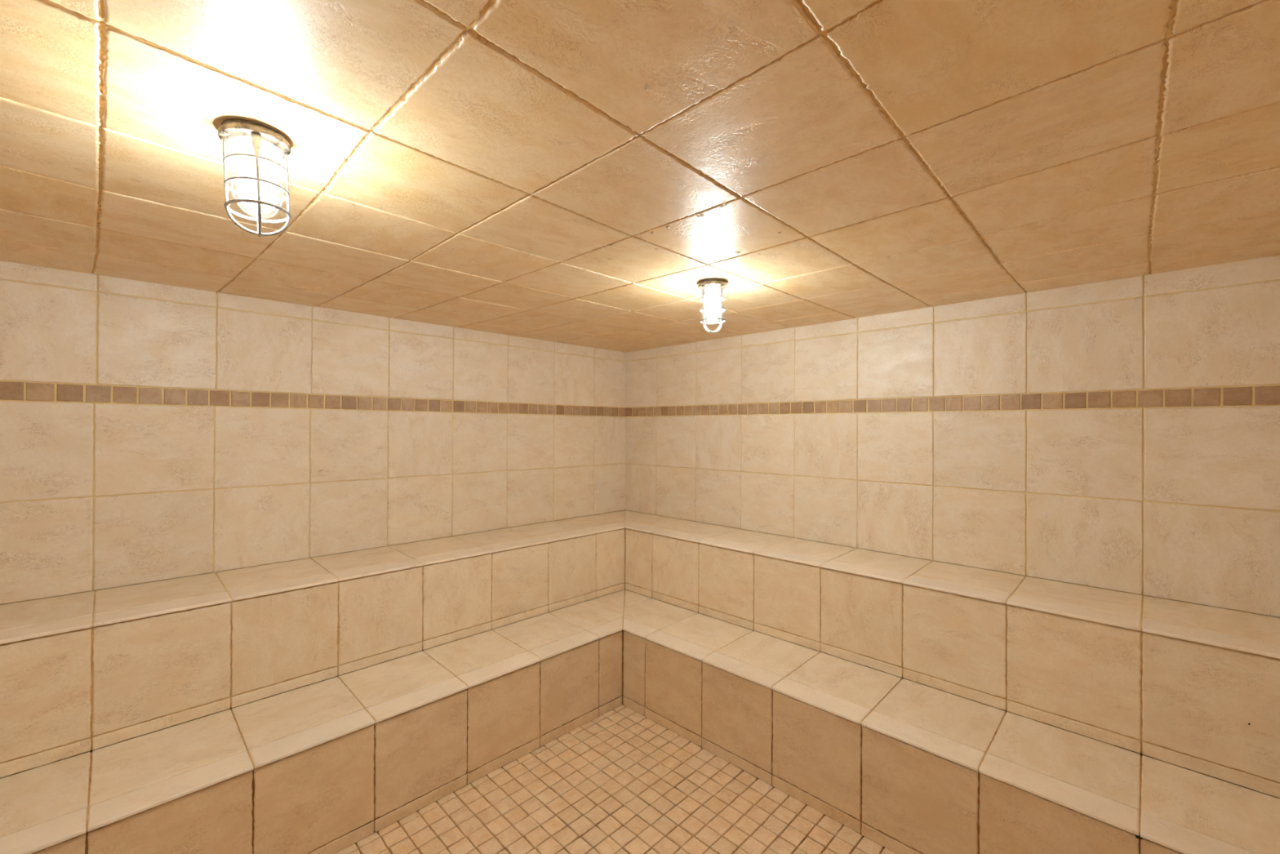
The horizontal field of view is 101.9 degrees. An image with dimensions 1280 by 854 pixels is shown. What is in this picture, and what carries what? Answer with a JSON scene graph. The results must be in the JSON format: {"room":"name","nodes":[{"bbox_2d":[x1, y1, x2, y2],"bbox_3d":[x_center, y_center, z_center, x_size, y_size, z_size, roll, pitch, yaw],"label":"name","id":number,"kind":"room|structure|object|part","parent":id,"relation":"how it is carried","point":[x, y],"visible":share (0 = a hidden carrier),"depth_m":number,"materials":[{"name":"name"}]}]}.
{"room":"spa","nodes":[
{"label":"spa","id":0,"kind":"room"},
{"bbox_2d":[0,260,626,778],"bbox_3d":[-1.610,0.502,3.071,0.065,2.338,4.172,0,0,45],"label":"wall","id":1,"kind":"structure","parent":0,"point":[150,432],"depth_m":2.66,"materials":[{"name":"beige tile"}]},
{"bbox_2d":[334,703,896,853],"bbox_3d":[-0.253,1.711,1.730,3.848,0.086,4.252,0,0,45],"label":"floor","id":2,"kind":"structure","parent":0,"point":[620,781],"depth_m":2.27,"materials":[{"name":"tile"}]},
{"bbox_2d":[0,589,1279,853],"bbox_3d":[-0.242,1.431,1.384,3.252,0.476,3.676,0,0,45],"label":"tiled bench","id":3,"kind":"object","parent":2,"relation":"on","point":[908,766],"visible":1,"depth_m":2.09,"materials":[{"name":"tile"}]},
{"bbox_3d":[-1.264,1.206,2.390,0.383,0.031,3.674,0,0,45],"label":"seat","id":4,"kind":"part","parent":3,"relation":"part of","materials":[{"name":"tile"}]},
{"bbox_3d":[-1.228,1.639,2.010,0.036,0.054,3.187,0,0,45],"label":"skirting","id":5,"kind":"part","parent":3,"relation":"part of","materials":[{"name":"brown tile"}]},
{"bbox_2d":[0,510,1279,798],"bbox_3d":[-0.249,0.957,1.733,3.753,0.477,4.158,0,0,45],"label":"tiled bench","id":6,"kind":"object","parent":3,"relation":"on","point":[1196,687],"visible":1,"depth_m":2.26,"materials":[{"name":"tile"}]},
{"bbox_3d":[-1.409,1.167,2.538,0.036,0.050,3.683,0,0,45],"label":"skirting","id":7,"kind":"part","parent":6,"relation":"part of","materials":[{"name":"tile"}]},
{"bbox_3d":[-1.450,0.732,2.914,0.385,0.031,4.156,0,0,45],"label":"seat","id":8,"kind":"part","parent":6,"relation":"part of","materials":[{"name":"tile"}]},
{"bbox_3d":[1.056,1.179,2.709,3.259,0.050,0.036,0,0,45],"label":"skirting","id":9,"kind":"part","parent":6,"relation":"part of","materials":[{"name":"tile"}]},
{"bbox_3d":[1.081,0.744,3.085,3.752,0.031,0.366,0,0,45],"label":"seat","id":10,"kind":"part","parent":6,"relation":"part of","materials":[{"name":"tile"}]},
{"bbox_3d":[0.885,1.649,2.180,2.759,0.054,0.036,0,0,45],"label":"skirting","id":11,"kind":"part","parent":3,"relation":"part of","materials":[{"name":"brown tile"}]},
{"bbox_3d":[0.915,1.217,2.560,3.250,0.031,0.379,0,0,45],"label":"seat","id":12,"kind":"part","parent":3,"relation":"part of","materials":[{"name":"tile"}]},
{"bbox_2d":[0,0,1279,352],"bbox_3d":[-0.242,-0.696,1.735,3.768,0.089,4.172,0,0,45],"label":"ceiling","id":13,"kind":"structure","parent":0,"point":[500,166],"depth_m":1.24,"materials":[{"name":"tile"}]},
{"bbox_2d":[217,118,291,236],"bbox_3d":[-0.876,-0.553,1.183,0.135,0.235,0.134,0,0,-29],"label":"ceiling lamp","id":14,"kind":"object","parent":13,"relation":"attached to","point":[257,185],"visible":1,"depth_m":1.15,"materials":[{"name":"glass"}]},
{"bbox_2d":[245,145,266,162],"bbox_3d":[-0.875,-0.618,1.183,0.036,0.030,0.036,-3,0,44],"label":"bulb","id":15,"kind":"object","parent":14,"relation":"attached to","point":[249,148],"depth_m":1.17,"materials":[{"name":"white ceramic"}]},
{"bbox_3d":[-0.871,-0.549,1.183,0.076,0.113,0.076,-3,0,44],"label":"bulb","id":16,"kind":"part","parent":14,"relation":"part of","materials":[{"name":"white glass"}]},
{"bbox_2d":[697,278,727,333],"bbox_3d":[0.332,-0.546,2.370,0.134,0.232,0.134,0,0,45],"label":"ceiling lamp","id":17,"kind":"object","parent":13,"relation":"attached to","point":[713,307],"visible":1,"depth_m":2.34,"materials":[{"name":"glass"}]},
{"bbox_2d":[708,288,716,295],"bbox_3d":[0.331,-0.612,2.370,0.036,0.030,0.036,0,0,44],"label":"bulb","id":18,"kind":"object","parent":17,"relation":"attached to","point":[711,291],"depth_m":2.35,"materials":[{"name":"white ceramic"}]},
{"bbox_3d":[0.332,-0.542,2.370,0.076,0.113,0.076,0,0,44],"label":"bulb","id":19,"kind":"part","parent":17,"relation":"part of","materials":[{"name":"white glass"}]},
{"bbox_2d":[624,254,1279,798],"bbox_3d":[1.234,0.507,3.239,3.766,2.355,0.065,0,0,45],"label":"wall","id":20,"kind":"structure","parent":0,"point":[1122,434],"depth_m":2.58,"materials":[{"name":"beige tile"}]}
]}

